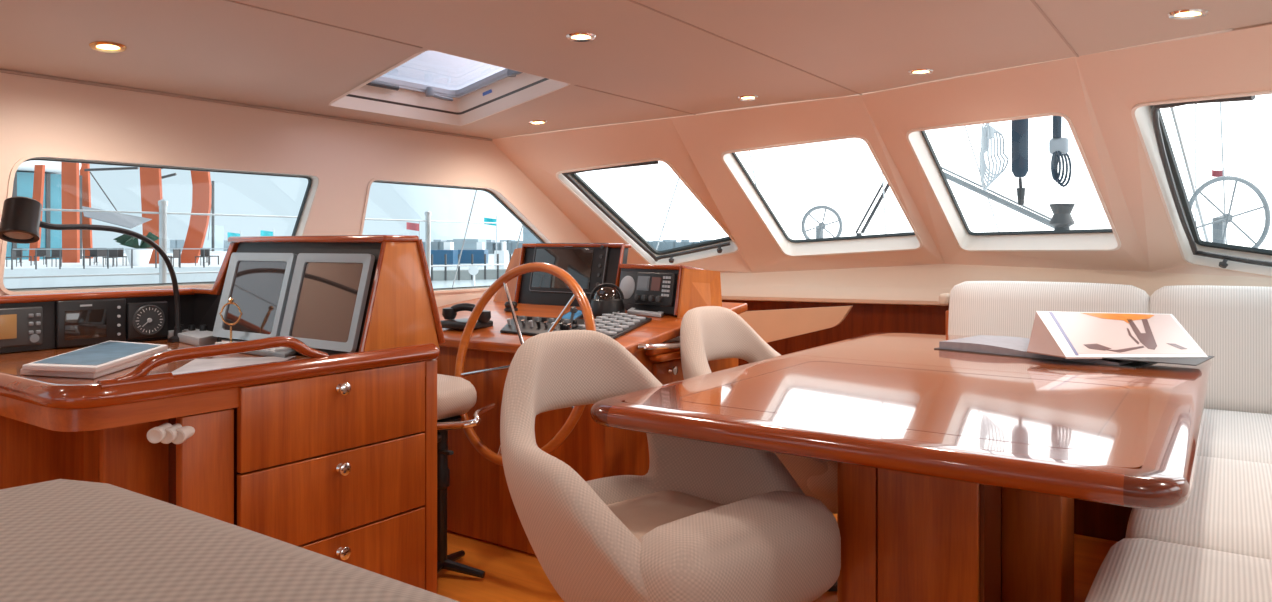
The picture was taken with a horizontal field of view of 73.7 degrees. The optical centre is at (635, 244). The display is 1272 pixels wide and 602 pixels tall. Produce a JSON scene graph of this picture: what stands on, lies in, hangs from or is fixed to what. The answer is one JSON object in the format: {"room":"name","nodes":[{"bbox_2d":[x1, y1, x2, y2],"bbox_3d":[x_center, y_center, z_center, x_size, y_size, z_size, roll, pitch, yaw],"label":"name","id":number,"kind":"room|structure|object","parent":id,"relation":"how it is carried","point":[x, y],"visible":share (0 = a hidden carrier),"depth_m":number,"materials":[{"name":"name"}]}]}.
{"room":"control cabin","nodes":[
{"label":"control cabin","id":0,"kind":"room"},
{"bbox_2d":[0,72,592,306],"bbox_3d":[-1.742,0.290,3.073,0.060,1.679,6.236,0,0,35],"label":"wall","id":1,"kind":"structure","parent":0,"point":[38,115],"depth_m":3.38,"materials":[{"name":"paint"}]},
{"bbox_2d":[0,287,194,352],"bbox_3d":[-1.974,0.243,2.603,0.090,0.175,1.370,0,0,35],"label":"board","id":2,"kind":"object","parent":1,"relation":"attached to","point":[47,301],"visible":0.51,"depth_m":2.79,"materials":[{"name":"brown wood"}]},
{"bbox_2d":[0,306,42,347],"bbox_3d":[-1.915,0.253,2.614,0.024,0.120,0.150,0,0,35],"label":"display","id":3,"kind":"object","parent":2,"relation":"attached to","point":[19,326],"visible":1,"depth_m":2.62,"materials":[{"name":"grey plastic"}]},
{"bbox_2d":[56,298,125,347],"bbox_3d":[-1.791,0.255,2.792,0.023,0.151,0.207,0,0,35],"label":"display","id":4,"kind":"object","parent":2,"relation":"attached to","point":[92,321],"visible":0.96,"depth_m":2.78,"materials":[{"name":"black plastic"}]},
{"bbox_2d":[127,301,167,338],"bbox_3d":[-1.689,0.260,2.936,0.026,0.124,0.133,0,0,35],"label":"gauge","id":5,"kind":"object","parent":2,"relation":"attached to","point":[144,319],"visible":1,"depth_m":2.93,"materials":[{"name":"black plastic"}]},
{"bbox_2d":[0,153,321,294],"bbox_3d":[-1.692,-0.072,3.144,0.070,0.491,1.177,0,0,35],"label":"window","id":6,"kind":"structure","parent":1,"relation":"in","point":[314,179],"depth_m":3.05,"materials":[{"name":"beige plastic"}]},
{"bbox_2d":[0,69,491,140],"bbox_3d":[-2.124,-0.545,2.455,0.010,0.012,4.786,0,0,35],"label":"trim","id":7,"kind":"structure","parent":1,"relation":"attached to","point":[1,70],"depth_m":3.21,"materials":[{"name":"plastic"}]},
{"bbox_2d":[359,177,554,293],"bbox_3d":[-0.833,-0.036,4.370,0.070,0.569,1.574,0,0,35],"label":"window","id":8,"kind":"structure","parent":1,"relation":"in","point":[496,193],"depth_m":4.35,"materials":[{"name":"beige plastic"}]},
{"bbox_2d":[0,0,1271,138],"bbox_3d":[-0.266,-0.596,1.415,4.260,0.188,5.213,0,0,35],"label":"ceiling","id":9,"kind":"structure","parent":0,"point":[222,50],"depth_m":2.65,"materials":[{"name":"plastic"}]},
{"bbox_2d":[89,41,126,52],"bbox_3d":[-1.572,-0.591,2.525,0.096,0.018,0.096,0,0,35],"label":"recessed light","id":10,"kind":"object","parent":9,"relation":"in","point":[102,46],"visible":1,"depth_m":2.52,"materials":[{"name":"gold metal"}]},
{"bbox_2d":[223,0,422,47],"bbox_3d":[-1.647,-0.635,1.361,0.007,0.004,3.340,0,0,35],"label":"trim","id":11,"kind":"structure","parent":9,"relation":"attached to","point":[223,0],"depth_m":2.42,"materials":[{"name":"plastic"}]},
{"bbox_2d":[329,49,569,125],"bbox_3d":[-0.753,-0.671,3.396,0.728,0.210,1.110,0,0,-40],"label":"ceiling hatch","id":12,"kind":"object","parent":9,"relation":"attached to","point":[505,89],"visible":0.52,"depth_m":3.70,"materials":[{"name":"grey plastic"}]},
{"bbox_2d":[566,32,595,41],"bbox_3d":[-0.172,-0.653,2.654,0.096,0.013,0.096,0,0,35],"label":"recessed light","id":13,"kind":"object","parent":9,"relation":"in","point":[585,36],"visible":1,"depth_m":2.65,"materials":[{"name":"silver metal"}]},
{"bbox_2d":[574,85,695,114],"bbox_3d":[0.023,-0.635,3.746,0.007,0.004,0.923,0,0,35],"label":"trim","id":14,"kind":"structure","parent":9,"relation":"attached to","point":[574,85],"depth_m":3.69,"materials":[{"name":"plastic"}]},
{"bbox_2d":[627,0,861,94],"bbox_3d":[-0.478,-0.659,1.622,0.007,0.004,5.110,0,0,35],"label":"trim","id":15,"kind":"structure","parent":9,"relation":"attached to","point":[632,1],"depth_m":2.74,"materials":[{"name":"plastic"}]},
{"bbox_2d":[1030,0,1078,56],"bbox_3d":[0.147,-0.640,0.947,0.007,0.004,4.721,0,0,35],"label":"trim","id":16,"kind":"structure","parent":9,"relation":"attached to","point":[1032,1],"depth_m":2.48,"materials":[{"name":"plastic"}]},
{"bbox_2d":[1167,9,1209,18],"bbox_3d":[1.481,-0.621,2.276,0.096,0.016,0.096,0,0,35],"label":"recessed light","id":17,"kind":"object","parent":9,"relation":"in","point":[1193,13],"visible":1,"depth_m":2.27,"materials":[{"name":"silver metal"}]},
{"bbox_2d":[437,513,1117,601],"bbox_3d":[0.017,1.160,1.942,4.600,0.060,6.600,0,0,35],"label":"floor","id":18,"kind":"structure","parent":0,"point":[511,575],"depth_m":2.90,"materials":[{"name":"brown wood"}]},
{"bbox_2d":[0,336,439,593],"bbox_3d":[-1.383,0.681,2.455,1.197,0.897,1.135,0,0,35],"label":"desk","id":19,"kind":"object","parent":18,"relation":"on","point":[333,456],"visible":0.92,"depth_m":2.17,"materials":[{"name":"brown wood"}]},
{"bbox_2d":[0,196,181,341],"bbox_3d":[-1.621,0.102,2.581,0.100,0.462,0.766,0,0,3],"label":"gooseneck lamp","id":20,"kind":"object","parent":19,"relation":"on","point":[20,222],"visible":0.94,"depth_m":2.27,"materials":[{"name":"black plastic"}]},
{"bbox_2d":[20,349,171,378],"bbox_3d":[-1.504,0.325,2.413,0.233,0.016,0.656,0,0,-10],"label":"magazine","id":21,"kind":"object","parent":19,"relation":"on","point":[137,361],"visible":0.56,"depth_m":2.16,"materials":[{"name":"white paper"}]},
{"bbox_2d":[22,340,167,372],"bbox_3d":[-1.491,0.308,2.392,0.220,0.015,0.653,0,0,-12],"label":"magazine","id":22,"kind":"object","parent":21,"relation":"on","point":[99,357],"visible":1,"depth_m":2.27,"materials":[{"name":"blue paper"}]},
{"bbox_2d":[34,341,160,364],"bbox_3d":[-1.491,0.301,2.390,0.193,0.001,0.577,0,0,-12],"label":"photo","id":23,"kind":"object","parent":22,"relation":"on","point":[108,352],"depth_m":2.33},
{"bbox_2d":[147,423,171,442],"bbox_3d":[-1.078,0.427,1.924,0.035,0.036,0.056,0,0,-3],"label":"plug","id":24,"kind":"object","parent":19,"relation":"attached to","point":[156,434],"visible":0.94,"depth_m":1.90,"materials":[{"name":"plastic"}]},
{"bbox_2d":[161,423,181,443],"bbox_3d":[-1.064,0.432,1.944,0.035,0.036,0.056,0,0,-3],"label":"plug","id":25,"kind":"object","parent":19,"relation":"attached to","point":[171,433],"visible":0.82,"depth_m":1.92,"materials":[{"name":"plastic"}]},
{"bbox_2d":[172,426,194,443],"bbox_3d":[-1.050,0.438,1.965,0.035,0.036,0.056,0,0,-3],"label":"plug","id":26,"kind":"object","parent":19,"relation":"attached to","point":[185,432],"visible":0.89,"depth_m":1.94,"materials":[{"name":"plastic"}]},
{"bbox_2d":[167,324,217,345],"bbox_3d":[-1.565,0.308,3.019,0.169,0.050,0.555,0,0,-42],"label":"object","id":27,"kind":"object","parent":19,"relation":"on","point":[201,336],"visible":0.52,"depth_m":2.87,"materials":[{"name":"grey plastic"}]},
{"bbox_2d":[219,298,242,342],"bbox_3d":[-1.284,0.250,2.689,0.062,0.166,0.046,0,0,35],"label":"brass ornament","id":28,"kind":"object","parent":19,"relation":"on","point":[230,300],"visible":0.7,"depth_m":2.69,"materials":[{"name":"gold metal"}]},
{"bbox_2d":[171,356,295,373],"bbox_3d":[-1.085,0.332,2.273,0.274,0.003,0.454,0,0,-15],"label":"chart","id":29,"kind":"object","parent":19,"relation":"on","point":[195,365],"visible":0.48,"depth_m":2.38,"materials":[{"name":"paper"}]},
{"bbox_2d":[215,339,296,357],"bbox_3d":[-1.212,0.323,2.758,0.625,0.021,0.250,0,0,35],"label":"keyboard","id":30,"kind":"object","parent":19,"relation":"on","point":[283,352],"visible":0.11,"depth_m":2.55,"materials":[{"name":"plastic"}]},
{"bbox_2d":[191,235,444,354],"bbox_3d":[-1.134,0.150,2.805,1.124,0.359,0.315,0,0,35],"label":"housing","id":31,"kind":"object","parent":19,"relation":"on","point":[401,310],"visible":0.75,"depth_m":2.52,"materials":[{"name":"brown wood"}]},
{"bbox_2d":[212,253,296,339],"bbox_3d":[-1.228,0.165,2.754,0.360,0.280,0.110,0,0,35],"label":"monitor","id":32,"kind":"object","parent":31,"relation":"attached to","point":[259,284],"visible":0.87,"depth_m":2.74,"materials":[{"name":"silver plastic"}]},
{"bbox_2d":[280,253,374,351],"bbox_3d":[-0.916,0.165,2.536,0.360,0.280,0.110,0,0,35],"label":"monitor","id":33,"kind":"object","parent":31,"relation":"attached to","point":[326,302],"visible":0.82,"depth_m":2.52,"materials":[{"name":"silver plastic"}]},
{"bbox_2d":[0,479,458,601],"bbox_3d":[-0.180,0.644,0.213,1.484,0.872,0.742,0,0,35],"label":"sofa","id":34,"kind":"object","parent":18,"relation":"on","point":[62,540],"visible":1,"depth_m":0.57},
{"bbox_2d":[437,374,495,577],"bbox_3d":[-0.719,0.788,2.933,0.577,0.667,0.309,0,0,35],"label":"chair","id":35,"kind":"object","parent":18,"relation":"on","point":[456,396],"visible":0.52,"depth_m":2.87,"materials":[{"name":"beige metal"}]},
{"bbox_2d":[437,374,476,419],"bbox_3d":[-0.778,0.525,2.968,0.440,0.140,0.280,0,0,35],"label":"cushion","id":36,"kind":"object","parent":35,"relation":"on","point":[456,396],"depth_m":2.86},
{"bbox_2d":[435,243,746,554],"bbox_3d":[-0.384,0.556,3.631,1.487,1.127,1.012,0,0,35],"label":"console","id":37,"kind":"object","parent":18,"relation":"on","point":[480,505],"visible":0.37,"depth_m":3.21,"materials":[{"name":"brown wood"}]},
{"bbox_2d":[441,303,492,329],"bbox_3d":[-0.691,0.287,3.454,0.215,0.100,0.150,0,0,35],"label":"telephone","id":38,"kind":"object","parent":37,"relation":"on","point":[449,314],"visible":0.74,"depth_m":3.43,"materials":[{"name":"black plastic"}]},
{"bbox_2d":[454,262,595,465],"bbox_3d":[-0.391,0.402,2.919,0.698,0.683,0.226,0,0,35],"label":"steering wheel","id":39,"kind":"object","parent":37,"relation":"attached to","point":[559,438],"visible":0.62,"depth_m":2.94,"materials":[{"name":"brown wood"}]},
{"bbox_2d":[500,315,583,335],"bbox_3d":[-0.369,0.318,3.354,0.550,0.050,0.308,0,0,35],"label":"panel","id":40,"kind":"object","parent":37,"relation":"on","point":[528,325],"visible":0.78,"depth_m":3.32,"materials":[{"name":"grey plastic"}]},
{"bbox_2d":[529,243,609,293],"bbox_3d":[-0.309,0.106,3.899,0.438,0.230,0.067,0,0,35],"label":"monitor","id":41,"kind":"object","parent":37,"relation":"on","point":[587,266],"visible":0.83,"depth_m":3.88,"materials":[{"name":"black plastic"}]},
{"bbox_2d":[437,294,746,353],"bbox_3d":[-0.397,0.321,3.635,1.440,0.143,1.000,0,0,35],"label":"countertop","id":42,"kind":"structure","parent":37,"relation":"on","point":[667,327],"depth_m":3.28,"materials":[{"name":"brown wood"}]},
{"bbox_2d":[590,283,625,315],"bbox_3d":[-0.121,0.225,3.553,0.156,0.134,0.156,0,0,35],"label":"compass","id":43,"kind":"object","parent":37,"relation":"on","point":[606,300],"visible":0.93,"depth_m":3.50,"materials":[{"name":"black plastic"}]},
{"bbox_2d":[590,283,623,298],"bbox_3d":[-0.122,0.193,3.553,0.144,0.069,0.012,0,0,0],"label":"hood","id":44,"kind":"object","parent":43,"relation":"attached to","point":[605,292],"depth_m":3.53,"materials":[{"name":"black plastic"}]},
{"bbox_2d":[577,312,651,338],"bbox_3d":[-0.088,0.307,3.286,0.235,0.064,0.516,0,0,22],"label":"keyboard","id":45,"kind":"object","parent":37,"relation":"on","point":[614,325],"visible":0.88,"depth_m":3.24,"materials":[{"name":"grey plastic"}]},
{"bbox_2d":[619,271,637,303],"bbox_3d":[-0.036,0.182,3.645,0.028,0.139,0.115,0,0,-40],"label":"speaker","id":46,"kind":"object","parent":37,"relation":"attached to","point":[628,279],"visible":0.76,"depth_m":3.63},
{"bbox_2d":[620,276,634,298],"bbox_3d":[-0.038,0.182,3.644,0.023,0.100,0.100,0,0,-39],"label":"grille","id":47,"kind":"object","parent":46,"relation":"attached to","point":[627,283],"depth_m":3.63,"materials":[{"name":"grey plastic"}]},
{"bbox_2d":[627,308,663,317],"bbox_3d":[0.056,0.272,3.568,0.170,0.039,0.295,0,0,15],"label":"tablet","id":48,"kind":"object","parent":37,"relation":"on","point":[637,311],"visible":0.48,"depth_m":3.48,"materials":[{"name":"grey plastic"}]},
{"bbox_2d":[634,272,675,306],"bbox_3d":[0.072,0.181,3.495,0.052,0.134,0.230,0,0,-40],"label":"radio","id":49,"kind":"object","parent":37,"relation":"attached to","point":[652,288],"visible":1,"depth_m":3.48,"materials":[{"name":"black plastic"}]},
{"bbox_2d":[500,330,840,601],"bbox_3d":[0.040,0.684,2.088,0.688,0.891,0.804,0,0,-42],"label":"tub chair","id":50,"kind":"object","parent":18,"relation":"on","point":[706,521],"visible":0.96,"depth_m":1.91,"materials":[{"name":"beige fabric"}]},
{"bbox_2d":[607,490,722,539],"bbox_3d":[0.077,0.730,2.046,0.464,0.154,0.464,0,0,-42],"label":"seat cushion","id":51,"kind":"object","parent":50,"relation":"on","point":[641,511],"depth_m":2.13,"materials":[{"name":"beige fabric"}]},
{"bbox_2d":[680,306,836,591],"bbox_3d":[0.549,0.684,3.061,0.804,0.891,0.688,0,0,39],"label":"tub chair","id":52,"kind":"object","parent":18,"relation":"on","point":[707,333],"visible":0.23,"depth_m":3.11,"materials":[{"name":"beige fabric"}]},
{"bbox_2d":[590,332,1210,601],"bbox_3d":[1.030,0.765,2.700,1.300,0.731,2.255,0,0,35],"label":"dining table","id":53,"kind":"object","parent":18,"relation":"on","point":[960,475],"visible":0.91,"depth_m":2.02,"materials":[{"name":"brown wood"}]},
{"bbox_2d":[934,335,1152,368],"bbox_3d":[1.512,0.383,3.120,0.364,0.034,0.695,0,0,-42],"label":"book","id":54,"kind":"object","parent":53,"relation":"on","point":[1009,346],"visible":0.54,"depth_m":3.11,"materials":[{"name":"white paper"}]},
{"bbox_2d":[1027,311,1213,365],"bbox_3d":[1.703,0.314,3.010,0.576,0.128,0.614,0,0,24],"label":"book","id":55,"kind":"object","parent":54,"relation":"on","point":[1142,337],"visible":1,"depth_m":2.97,"materials":[{"name":"white paper"}]},
{"bbox_2d":[1049,312,1077,354],"bbox_3d":[1.515,0.310,3.009,0.012,0.114,0.403,0,0,15],"label":"print","id":56,"kind":"object","parent":55,"relation":"on","point":[1063,327],"depth_m":3.00},
{"bbox_2d":[1083,313,1153,322],"bbox_3d":[1.809,0.271,3.143,0.272,0.032,0.099,0,0,1],"label":"print","id":57,"kind":"object","parent":55,"relation":"attached to","point":[1110,317],"depth_m":3.15},
{"bbox_2d":[1083,319,1186,351],"bbox_3d":[1.715,0.317,2.989,0.395,0.087,0.270,0,0,-8],"label":"print","id":58,"kind":"object","parent":55,"relation":"on","point":[1099,335],"depth_m":2.98},
{"bbox_2d":[939,281,1271,601],"bbox_3d":[1.411,0.648,2.302,2.030,0.963,3.490,0,0,35],"label":"sofa","id":59,"kind":"object","parent":18,"relation":"on","point":[1215,546],"visible":0.42,"depth_m":2.93,"materials":[{"name":"beige fabric"}]},
{"bbox_2d":[948,281,1149,337],"bbox_3d":[1.859,0.439,3.862,0.839,0.545,0.202,0,0,35],"label":"cushion","id":60,"kind":"object","parent":59,"relation":"on","point":[994,308],"depth_m":3.85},
{"bbox_2d":[1085,538,1271,601],"bbox_3d":[1.119,0.725,1.310,0.794,0.174,1.094,0,0,35],"label":"seat cushion","id":61,"kind":"object","parent":59,"relation":"on","point":[1133,569],"depth_m":1.67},
{"bbox_2d":[1125,456,1271,559],"bbox_3d":[1.706,0.725,2.132,0.774,0.174,0.954,0,0,35],"label":"seat cushion","id":62,"kind":"object","parent":59,"relation":"on","point":[1228,508],"depth_m":2.03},
{"bbox_2d":[1149,285,1271,413],"bbox_3d":[2.461,0.439,3.440,0.659,0.545,0.202,0,0,35],"label":"cushion","id":63,"kind":"object","parent":59,"relation":"on","point":[1232,325],"depth_m":3.40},
{"bbox_2d":[1197,409,1271,463],"bbox_3d":[2.220,0.725,2.901,0.714,0.174,0.924,0,0,35],"label":"seat cushion","id":64,"kind":"object","parent":59,"relation":"on","point":[1234,435],"depth_m":2.84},
{"bbox_2d":[722,300,948,365],"bbox_3d":[1.700,0.720,4.138,4.307,0.820,0.660,0,0,43],"label":"wall","id":65,"kind":"structure","parent":0,"point":[862,319],"depth_m":4.79,"materials":[{"name":"brown wood"}]},
{"bbox_2d":[738,306,852,342],"bbox_3d":[0.843,0.441,4.540,0.620,0.241,0.055,0,0,11],"label":"trim","id":66,"kind":"structure","parent":65,"relation":"attached to","point":[770,325],"depth_m":4.52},
{"bbox_2d":[492,23,1271,277],"bbox_3d":[1.362,-0.269,3.647,4.571,0.947,1.892,0,0,45],"label":"wall","id":67,"kind":"structure","parent":0,"point":[1099,92],"depth_m":3.82,"materials":[{"name":"beige plastic"}]},
{"bbox_2d":[556,158,739,264],"bbox_3d":[0.090,-0.199,4.817,0.698,0.680,0.989,0,0,35],"label":"window","id":68,"kind":"structure","parent":67,"relation":"in","point":[569,179],"depth_m":4.97,"materials":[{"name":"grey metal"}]},
{"bbox_2d":[721,135,922,256],"bbox_3d":[0.979,-0.264,4.412,0.839,0.665,0.832,0,0,35],"label":"window","id":69,"kind":"structure","parent":67,"relation":"in","point":[907,241],"depth_m":4.61,"materials":[{"name":"grey metal"}]},
{"bbox_2d":[721,284,951,305],"bbox_3d":[1.671,0.280,4.097,4.322,0.100,0.759,0,0,43],"label":"trim","id":70,"kind":"structure","parent":67,"relation":"attached to","point":[751,292],"depth_m":4.75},
{"bbox_2d":[720,264,1271,295],"bbox_3d":[1.672,0.167,4.099,4.315,0.127,0.714,0,0,43],"label":"shelf","id":71,"kind":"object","parent":67,"relation":"attached to","point":[937,275],"depth_m":4.49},
{"bbox_2d":[906,112,1120,251],"bbox_3d":[1.719,-0.284,3.803,0.845,0.637,1.190,0,0,35],"label":"window","id":72,"kind":"structure","parent":67,"relation":"in","point":[921,147],"depth_m":4.04,"materials":[{"name":"grey metal"}]},
{"bbox_2d":[1131,90,1271,275],"bbox_3d":[2.301,-0.184,2.933,0.954,0.795,1.492,0,0,44],"label":"window","id":73,"kind":"structure","parent":67,"relation":"in","point":[1147,116],"depth_m":3.42,"materials":[{"name":"grey metal"}]},
{"label":"outside","id":74,"kind":"structure","parent":0,"visible":0},
{"bbox_3d":[4.286,0.500,7.864,7.200,0.060,8.200,0,0,35],"label":"foredeck","id":75,"kind":"object","parent":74,"visible":0},
{"bbox_2d":[801,205,842,238],"bbox_3d":[1.645,0.059,7.559,0.368,0.822,0.150,0,0,0],"label":"steering wheel","id":76,"kind":"object","parent":75,"relation":"on","point":[819,229],"visible":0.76,"depth_m":7.49,"materials":[{"name":"grey paint"}]},
{"bbox_2d":[855,182,888,235],"bbox_3d":[2.518,-0.104,9.003,0.387,1.147,0.057,0,0,-1],"label":"strut","id":77,"kind":"object","parent":75,"relation":"on","point":[887,185],"visible":0.6,"depth_m":8.99,"materials":[{"name":"grey metal"}]},
{"bbox_2d":[942,167,1053,227],"bbox_3d":[2.767,-0.120,6.596,0.059,1.179,1.131,0,0,-42],"label":"strut","id":78,"kind":"object","parent":75,"relation":"on","point":[956,180],"visible":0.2,"depth_m":6.54,"materials":[{"name":"grey paint"}]},
{"bbox_2d":[1049,203,1074,229],"bbox_3d":[3.014,0.090,6.000,0.240,0.760,0.240,0,0,35],"label":"winch","id":79,"kind":"object","parent":75,"relation":"on","point":[1062,219],"visible":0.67,"depth_m":5.95,"materials":[{"name":"grey metal"}]},
{"bbox_2d":[1170,107,1209,241],"bbox_3d":[4.437,-1.088,7.000,0.854,3.122,0.026,0,0,0],"label":"wire","id":80,"kind":"object","parent":75,"relation":"on","point":[1171,108],"visible":0.46,"depth_m":6.99,"materials":[{"name":"metal"}]},
{"bbox_2d":[1195,104,1196,225],"bbox_3d":[5.019,-1.165,7.600,0.013,3.270,0.011,0,0,35],"label":"wire","id":81,"kind":"object","parent":75,"relation":"on","point":[1195,104],"visible":0.46,"depth_m":7.59,"materials":[{"name":"metal"}]},
{"bbox_2d":[1220,102,1226,243],"bbox_3d":[5.034,-1.181,7.300,0.148,3.304,0.013,0,0,0],"label":"wire","id":82,"kind":"object","parent":75,"relation":"on","point":[1220,102],"visible":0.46,"depth_m":7.30,"materials":[{"name":"metal"}]},
{"bbox_2d":[1189,176,1270,247],"bbox_3d":[4.119,-0.006,5.959,0.588,0.952,0.150,0,0,0],"label":"steering wheel","id":83,"kind":"object","parent":75,"relation":"on","point":[1218,231],"visible":0.65,"depth_m":5.89,"materials":[{"name":"grey paint"}]},
{"bbox_3d":[2.911,-2.530,5.849,5.120,6.000,2.058,0,0,35],"label":"mast","id":84,"kind":"object","parent":75,"relation":"on","visible":0},
{"bbox_2d":[979,123,1008,190],"bbox_3d":[2.505,-0.884,6.000,0.348,1.015,0.101,0,0,-36],"label":"coiled rope","id":85,"kind":"object","parent":84,"relation":"hanging from","point":[988,132],"visible":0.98,"depth_m":5.94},
{"bbox_2d":[1011,118,1028,204],"bbox_3d":[2.717,-0.837,6.000,0.112,1.108,0.112,0,0,35],"label":"fender","id":86,"kind":"object","parent":84,"relation":"hanging from","point":[1019,128],"visible":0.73,"depth_m":5.96,"materials":[{"name":"blue rubber"}]},
{"bbox_2d":[1049,116,1071,186],"bbox_3d":[3.049,-0.904,6.080,0.158,0.975,0.118,0,0,15],"label":"coiled rope","id":87,"kind":"object","parent":84,"relation":"hanging from","point":[1058,145],"visible":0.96,"depth_m":6.07,"materials":[{"name":"fabric"}]},
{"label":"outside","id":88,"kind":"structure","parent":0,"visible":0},
{"bbox_2d":[82,249,1111,288],"bbox_3d":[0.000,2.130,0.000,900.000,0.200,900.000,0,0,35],"label":"harbour water","id":89,"kind":"structure","parent":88,"point":[484,282],"depth_m":48.49,"materials":[{"name":"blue liquid"}]},
{"bbox_2d":[181,181,226,252],"bbox_3d":[-55.070,-2.951,110.400,12.000,10.762,3.600,0,0,35],"label":"sailboat","id":90,"kind":"object","parent":89,"relation":"on","point":[212,203],"visible":0.08,"depth_m":110.23,"materials":[{"name":"grey plastic"}]},
{"bbox_2d":[202,225,223,250],"bbox_3d":[-102.840,-1.344,204.977,6.906,6.747,9.053,0,0,35],"label":"tower block","id":91,"kind":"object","parent":89,"relation":"on","point":[218,230],"visible":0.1,"depth_m":205.94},
{"bbox_2d":[170,239,709,251],"bbox_3d":[-36.154,0.152,264.000,179.433,3.756,128.981,0,0,35],"label":"city","id":92,"kind":"object","parent":89,"relation":"on","point":[173,243],"visible":0.02,"depth_m":260.02},
{"bbox_2d":[424,242,457,263],"bbox_3d":[-20.855,0.855,90.250,3.290,2.350,2.500,0,0,0],"label":"barge","id":93,"kind":"object","parent":89,"relation":"on","point":[438,255],"visible":0.79,"depth_m":89.01,"materials":[{"name":"white paint"}]},
{"bbox_2d":[453,239,485,249],"bbox_3d":[-36.191,0.378,185.000,10.083,3.304,11.235,0,0,35],"label":"tower block","id":94,"kind":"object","parent":89,"relation":"on","point":[469,244],"visible":0.6,"depth_m":180.02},
{"bbox_2d":[431,254,510,280],"bbox_3d":[-5.824,1.280,53.077,15.801,1.500,1.896,0,0,-33],"label":"floating dock","id":95,"kind":"object","parent":89,"relation":"on","point":[436,275],"visible":0.33,"depth_m":49.32,"materials":[{"name":"grey plastic"}]},
{"bbox_2d":[458,242,487,262],"bbox_3d":[-18.261,0.855,95.250,2.913,2.350,2.500,0,0,0],"label":"barge","id":96,"kind":"object","parent":89,"relation":"on","point":[478,255],"visible":0.79,"depth_m":94.01,"materials":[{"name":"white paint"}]},
{"bbox_2d":[494,242,507,266],"bbox_3d":[-12.736,0.855,80.250,0.943,2.350,2.500,0,0,0],"label":"barge","id":97,"kind":"object","parent":89,"relation":"on","point":[503,255],"visible":0.89,"depth_m":78.99,"materials":[{"name":"white paint"}]},
{"bbox_2d":[523,225,540,243],"bbox_3d":[-17.512,-1.461,155.000,9.793,6.983,11.032,0,0,35],"label":"tower block","id":98,"kind":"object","parent":89,"relation":"on","point":[528,237],"visible":0.21,"depth_m":150.01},
{"bbox_2d":[423,242,699,253],"bbox_3d":[-18.486,0.627,204.000,92.539,2.805,68.137,0,0,35],"label":"treeline","id":99,"kind":"object","parent":89,"relation":"on","point":[490,246],"visible":0.1,"depth_m":200.00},
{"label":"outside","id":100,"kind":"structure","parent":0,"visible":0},
{"bbox_2d":[84,167,138,170],"bbox_3d":[-31.173,-4.517,50.400,3.156,0.279,0.139,0,0,0],"label":"bar","id":101,"kind":"object","parent":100,"point":[116,168],"visible":0.95,"depth_m":50.33,"materials":[{"name":"grey plastic"}]},
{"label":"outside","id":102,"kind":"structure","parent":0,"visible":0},
{"bbox_2d":[3,253,225,288],"bbox_3d":[-67.505,1.540,82.697,133.906,1.080,61.281,0,0,35],"label":"quay","id":103,"kind":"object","parent":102,"point":[26,269],"depth_m":37.75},
{"bbox_2d":[29,165,44,260],"bbox_3d":[-37.296,-1.991,52.800,0.872,5.981,0.240,0,0,0],"label":"column","id":104,"kind":"structure","parent":103,"relation":"on","point":[39,170],"depth_m":52.68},
{"bbox_2d":[5,160,81,259],"bbox_3d":[-52.253,-2.850,57.389,18.078,7.700,20.127,0,0,35],"label":"glass pavilion","id":105,"kind":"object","parent":103,"relation":"on","point":[23,182],"visible":0.37,"depth_m":59.13,"materials":[{"name":"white glass"}]},
{"bbox_2d":[61,162,79,262],"bbox_3d":[-32.009,-3.038,48.000,0.906,8.076,0.240,0,0,0],"label":"column","id":106,"kind":"structure","parent":103,"relation":"on","point":[70,239],"depth_m":47.88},
{"bbox_2d":[80,163,92,258],"bbox_3d":[-40.508,-4.099,62.400,0.957,10.198,0.240,0,0,0],"label":"column","id":107,"kind":"structure","parent":103,"relation":"on","point":[87,243],"depth_m":62.27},
{"bbox_2d":[11,248,227,269],"bbox_3d":[-20.901,0.575,36.634,9.920,0.850,0.211,0,0,-27],"label":"fence","id":108,"kind":"object","parent":103,"relation":"on","point":[131,248],"visible":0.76,"depth_m":35.92,"materials":[{"name":"grey metal"}]},
{"bbox_2d":[113,232,158,265],"bbox_3d":[-23.881,0.167,40.770,1.886,1.666,1.814,0,0,35],"label":"planter","id":109,"kind":"object","parent":103,"relation":"on","point":[141,257],"visible":0.79,"depth_m":40.47,"materials":[{"name":"ceramic"}]},
{"bbox_2d":[140,167,162,263],"bbox_3d":[-26.053,-2.861,45.600,1.398,7.722,0.240,0,0,0],"label":"column","id":110,"kind":"structure","parent":103,"relation":"on","point":[150,178],"depth_m":45.48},
{"bbox_2d":[181,171,211,262],"bbox_3d":[-24.556,-3.225,46.800,2.159,8.450,0.240,0,0,0],"label":"column","id":111,"kind":"structure","parent":103,"relation":"on","point":[201,180],"depth_m":46.68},
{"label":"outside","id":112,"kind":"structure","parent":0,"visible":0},
{"bbox_2d":[90,172,116,210],"bbox_3d":[-25.572,-2.502,40.800,1.445,2.055,0.052,0,0,0],"label":"stay","id":113,"kind":"object","parent":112,"point":[90,172],"visible":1,"depth_m":40.77,"materials":[{"name":"grey metal"}]},
{"bbox_2d":[82,206,151,228],"bbox_3d":[-24.971,-1.318,40.080,3.368,1.117,1.440,0,0,0],"label":"shade sail","id":114,"kind":"object","parent":113,"relation":"hanging from","point":[125,220],"visible":0.86,"depth_m":40.14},
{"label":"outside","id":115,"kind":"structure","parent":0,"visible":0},
{"bbox_3d":[-1.867,0.470,3.749,0.900,0.060,9.000,0,0,35],"label":"deck","id":116,"kind":"object","parent":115,"visible":0},
{"bbox_2d":[3,199,904,282],"bbox_3d":[-0.337,0.115,6.100,1.098,0.650,12.608,0,0,42],"label":"deck railing","id":117,"kind":"object","parent":116,"relation":"on","point":[163,204],"visible":0.48,"depth_m":3.86,"materials":[{"name":"metal"}]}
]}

